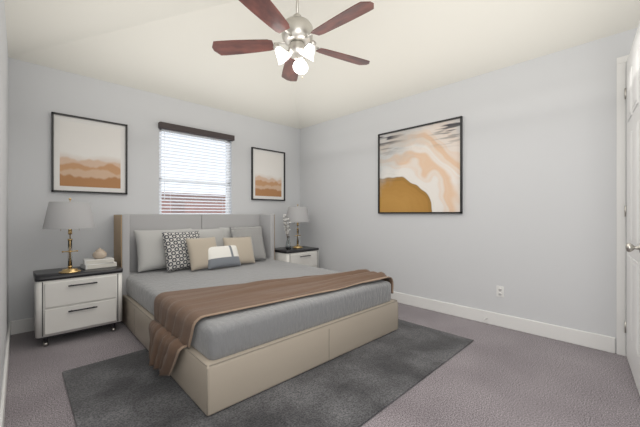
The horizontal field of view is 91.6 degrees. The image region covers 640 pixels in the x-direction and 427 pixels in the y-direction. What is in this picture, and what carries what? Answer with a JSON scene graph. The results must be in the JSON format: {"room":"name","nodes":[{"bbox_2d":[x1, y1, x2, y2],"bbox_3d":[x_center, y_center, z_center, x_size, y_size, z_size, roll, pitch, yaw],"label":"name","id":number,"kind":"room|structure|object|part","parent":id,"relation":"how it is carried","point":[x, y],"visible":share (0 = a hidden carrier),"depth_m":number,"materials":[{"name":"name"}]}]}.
{"room":"bedroom","nodes":[
{"label":"bedroom","id":0,"kind":"room"},
{"bbox_2d":[0,0,7,397],"bbox_3d":[-1.295,-0.570,1.140,0.120,3.540,5.480,0,0,-44],"label":"wall","id":1,"kind":"structure","parent":0,"point":[3,186],"depth_m":2.13,"materials":[{"name":"white paint"}]},
{"bbox_2d":[0,321,11,426],"bbox_3d":[-1.246,1.133,1.188,0.016,0.135,5.240,0,0,-44],"label":"baseboard","id":2,"kind":"structure","parent":1,"relation":"attached to","point":[5,371],"depth_m":2.07,"materials":[{"name":"white wood"}]},
{"bbox_2d":[8,57,299,321],"bbox_3d":[-1.761,-0.570,4.416,4.000,3.540,0.120,0,0,-44],"label":"wall","id":3,"kind":"structure","parent":0,"point":[38,94],"depth_m":3.54,"materials":[{"name":"white paint"}]},
{"bbox_2d":[12,317,33,334],"bbox_3d":[-1.717,1.133,4.363,3.690,0.135,0.016,0,0,-44],"label":"baseboard","id":4,"kind":"structure","parent":3,"relation":"attached to","point":[23,325],"depth_m":3.13,"materials":[{"name":"white"}]},
{"bbox_2d":[60,120,120,188],"bbox_3d":[-2.583,-0.650,3.522,0.559,0.704,0.001,0,0,-44],"label":"picture","id":5,"kind":"object","parent":3,"relation":"attached to","point":[90,155],"visible":1,"depth_m":3.51},
{"bbox_2d":[158,122,234,213],"bbox_3d":[-1.709,-0.464,4.376,1.050,1.422,0.129,0,0,-44],"label":"window blinds","id":6,"kind":"object","parent":3,"relation":"attached to","point":[183,129],"visible":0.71,"depth_m":4.34,"materials":[{"name":"white plastic"}]},
{"bbox_2d":[51,112,462,213],"bbox_3d":[-0.637,-0.435,3.481,3.438,1.410,3.015,0,0,-44],"label":"picture frames","id":7,"kind":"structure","parent":3,"relation":"attached to","point":[56,117],"depth_m":3.75,"materials":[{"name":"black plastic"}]},
{"bbox_2d":[51,112,127,194],"bbox_3d":[-2.580,-0.650,3.518,0.695,0.840,0.030,0,0,-44],"label":"art","id":8,"kind":"object","parent":7,"relation":"attached to","point":[56,117],"depth_m":3.45,"materials":[{"name":"multicoloured"}]},
{"bbox_2d":[251,146,285,200],"bbox_3d":[-0.851,-0.640,5.187,0.660,0.840,0.030,0,0,-44],"label":"art","id":9,"kind":"object","parent":7,"relation":"attached to","point":[253,149],"depth_m":5.16,"materials":[{"name":"multicoloured"}]},
{"bbox_2d":[377,115,462,213],"bbox_3d":[1.233,-0.560,3.997,0.030,1.120,1.160,0,0,-44],"label":"art","id":10,"kind":"object","parent":7,"relation":"attached to","point":[461,117],"depth_m":3.77,"materials":[{"name":"multicoloured paper"}]},
{"bbox_2d":[255,152,280,196],"bbox_3d":[-0.854,-0.640,5.190,0.524,0.704,0.001,0,0,-44],"label":"picture","id":11,"kind":"object","parent":3,"relation":"attached to","point":[267,174],"visible":1,"depth_m":5.17},
{"bbox_2d":[4,303,639,426],"bbox_3d":[0.101,1.250,2.488,4.000,0.100,5.480,0,0,-44],"label":"floor","id":12,"kind":"structure","parent":0,"point":[490,375],"depth_m":2.22,"materials":[{"name":"grey carpet"}]},
{"bbox_2d":[33,265,122,346],"bbox_3d":[-2.414,0.883,3.120,0.672,0.634,0.550,0,0,-44],"label":"nightstand","id":13,"kind":"object","parent":12,"relation":"on","point":[83,299],"visible":0.98,"depth_m":2.92,"materials":[{"name":"white wood"}]},
{"bbox_2d":[42,198,95,273],"bbox_3d":[-2.415,0.208,3.006,0.400,0.716,0.400,0,0,-44],"label":"lamp","id":14,"kind":"object","parent":13,"relation":"on","point":[69,216],"visible":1,"depth_m":2.89,"materials":[{"name":"white fabric"}]},
{"bbox_3d":[-2.415,0.016,3.006,0.400,0.250,0.400,0,0,-44],"label":"lamp shade","id":15,"kind":"part","parent":14,"relation":"part of","materials":[{"name":"grey fabric"}]},
{"bbox_2d":[80,257,116,269],"bbox_3d":[-2.338,0.521,3.288,0.291,0.090,0.227,0,0,-44],"label":"books","id":16,"kind":"object","parent":13,"relation":"on","point":[92,263],"visible":0.98,"depth_m":3.22,"materials":[{"name":"white paper"}]},
{"bbox_2d":[92,248,106,258],"bbox_3d":[-2.332,0.419,3.295,0.128,0.113,0.128,0,0,-44],"label":"ceramic jar","id":17,"kind":"object","parent":16,"relation":"on","point":[99,253],"visible":1,"depth_m":3.26,"materials":[{"name":"beige ceramic"}]},
{"bbox_2d":[62,319,473,426],"bbox_3d":[-0.247,1.194,2.632,2.840,0.012,1.930,0,0,-44],"label":"rug","id":18,"kind":"object","parent":12,"relation":"on","point":[360,385],"visible":0.53,"depth_m":2.09,"materials":[{"name":"grey carpet"}]},
{"bbox_2d":[114,214,397,415],"bbox_3d":[-0.836,0.598,3.401,2.162,1.176,2.580,0,0,-43],"label":"bed","id":19,"kind":"object","parent":18,"relation":"on","point":[220,312],"visible":1,"depth_m":2.65,"materials":[{"name":"beige fabric"}]},
{"bbox_2d":[133,228,196,272],"bbox_3d":[-1.890,0.433,3.836,0.720,0.520,0.200,0,-18,-46],"label":"pillow","id":20,"kind":"object","parent":19,"relation":"on","point":[151,256],"depth_m":3.65,"materials":[{"name":"grey fabric"}]},
{"bbox_3d":[-1.561,0.595,4.216,2.020,1.170,0.400,0,0,-43],"label":"headboard","id":21,"kind":"part","parent":19,"relation":"part of","materials":[{"name":"grey fabric"}]},
{"bbox_2d":[185,236,220,270],"bbox_3d":[-1.424,0.484,3.809,0.140,0.420,0.400,-28,-18,38],"label":"pillow","id":22,"kind":"object","parent":19,"relation":"on","point":[199,252],"depth_m":3.74,"materials":[{"name":"beige fabric"}]},
{"bbox_2d":[222,236,255,266],"bbox_3d":[-1.075,0.493,4.139,0.420,0.400,0.140,0,-22,-38],"label":"pillow","id":23,"kind":"object","parent":19,"relation":"on","point":[242,246],"depth_m":4.10,"materials":[{"name":"beige fabric"}]},
{"bbox_3d":[-0.785,0.794,3.395,1.924,0.233,2.422,0,0,-43],"label":"mattress","id":24,"kind":"part","parent":19,"relation":"part of","materials":[{"name":"grey fabric"}]},
{"bbox_2d":[148,269,393,376],"bbox_3d":[-0.326,0.859,2.863,2.162,0.508,0.974,0,0,-43],"label":"throw blanket","id":25,"kind":"object","parent":19,"relation":"on","point":[185,327],"depth_m":2.36,"materials":[{"name":"brown fabric"}]},
{"bbox_2d":[275,246,318,267],"bbox_3d":[-0.410,0.883,5.054,0.672,0.634,0.550,0,0,-44],"label":"nightstand","id":26,"kind":"object","parent":12,"relation":"on","point":[306,255],"visible":0.23,"depth_m":4.86,"materials":[{"name":"white wood"}]},
{"bbox_2d":[283,214,290,249],"bbox_3d":[-0.517,0.290,4.798,0.155,0.552,0.204,0,0,-44],"label":"vase","id":27,"kind":"object","parent":26,"relation":"on","point":[288,245],"visible":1,"depth_m":4.79,"materials":[{"name":"grey glass"}]},
{"bbox_2d":[286,204,309,247],"bbox_3d":[-0.369,0.208,5.148,0.400,0.716,0.400,0,0,-44],"label":"lamp","id":28,"kind":"object","parent":26,"relation":"on","point":[297,214],"visible":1,"depth_m":5.01,"materials":[{"name":"white fabric"}]},
{"bbox_3d":[-0.369,0.016,5.148,0.400,0.250,0.400,0,0,-44],"label":"lamp shade","id":29,"kind":"part","parent":28,"relation":"part of","materials":[{"name":"grey fabric"}]},
{"bbox_2d":[4,0,639,128],"bbox_3d":[0.101,-1.870,2.488,4.000,0.660,5.480,0,0,-44],"label":"ceiling","id":30,"kind":"structure","parent":0,"point":[406,48],"depth_m":3.23,"materials":[{"name":"white paint"}]},
{"bbox_2d":[212,0,373,80],"bbox_3d":[-0.143,-1.607,2.541,1.399,0.985,1.355,0,0,-44],"label":"ceiling fan","id":31,"kind":"object","parent":30,"relation":"hanging from","point":[296,31],"visible":1,"depth_m":2.49,"materials":[{"name":"brown wood"}]},
{"bbox_2d":[300,27,637,353],"bbox_3d":[1.496,-0.570,3.835,0.120,3.540,5.480,0,0,-44],"label":"wall","id":32,"kind":"structure","parent":0,"point":[532,229],"depth_m":3.27,"materials":[{"name":"white paint"}]},
{"bbox_2d":[380,118,459,211],"bbox_3d":[1.236,-0.560,4.000,0.001,1.084,1.124,0,0,-44],"label":"picture","id":33,"kind":"object","parent":32,"relation":"attached to","point":[419,169],"visible":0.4,"depth_m":3.94},
{"bbox_2d":[496,286,503,297],"bbox_3d":[1.915,0.830,3.308,0.010,0.116,0.072,0,0,-44],"label":"electrical outlet plate","id":34,"kind":"object","parent":32,"relation":"attached to","point":[499,291],"visible":1,"depth_m":3.30,"materials":[{"name":"white plastic"}]},
{"bbox_2d":[391,291,614,353],"bbox_3d":[1.079,1.133,4.169,0.016,0.135,4.180,0,0,-44],"label":"baseboard","id":35,"kind":"structure","parent":32,"relation":"attached to","point":[584,338],"depth_m":3.19,"materials":[{"name":"white wood"}]},
{"bbox_2d":[617,55,628,355],"bbox_3d":[2.888,-0.064,2.294,0.018,2.528,1.016,0,0,-44],"label":"door frame","id":36,"kind":"structure","parent":32,"relation":"attached to","point":[621,203],"depth_m":2.63,"materials":[{"name":"white wood"}]},
{"bbox_2d":[624,22,639,394],"bbox_3d":[2.309,-0.032,2.231,0.865,2.440,0.204,0,0,-44],"label":"door","id":37,"kind":"structure","parent":32,"relation":"in","point":[632,211],"depth_m":2.21,"materials":[{"name":"white wood"}]},
{"label":"outside","id":38,"kind":"structure","parent":0,"visible":0},
{"bbox_2d":[162,192,224,212],"bbox_3d":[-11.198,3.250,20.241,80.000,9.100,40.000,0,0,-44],"label":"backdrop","id":39,"kind":"structure","parent":38,"point":[178,205],"depth_m":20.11,"materials":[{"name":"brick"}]}
]}

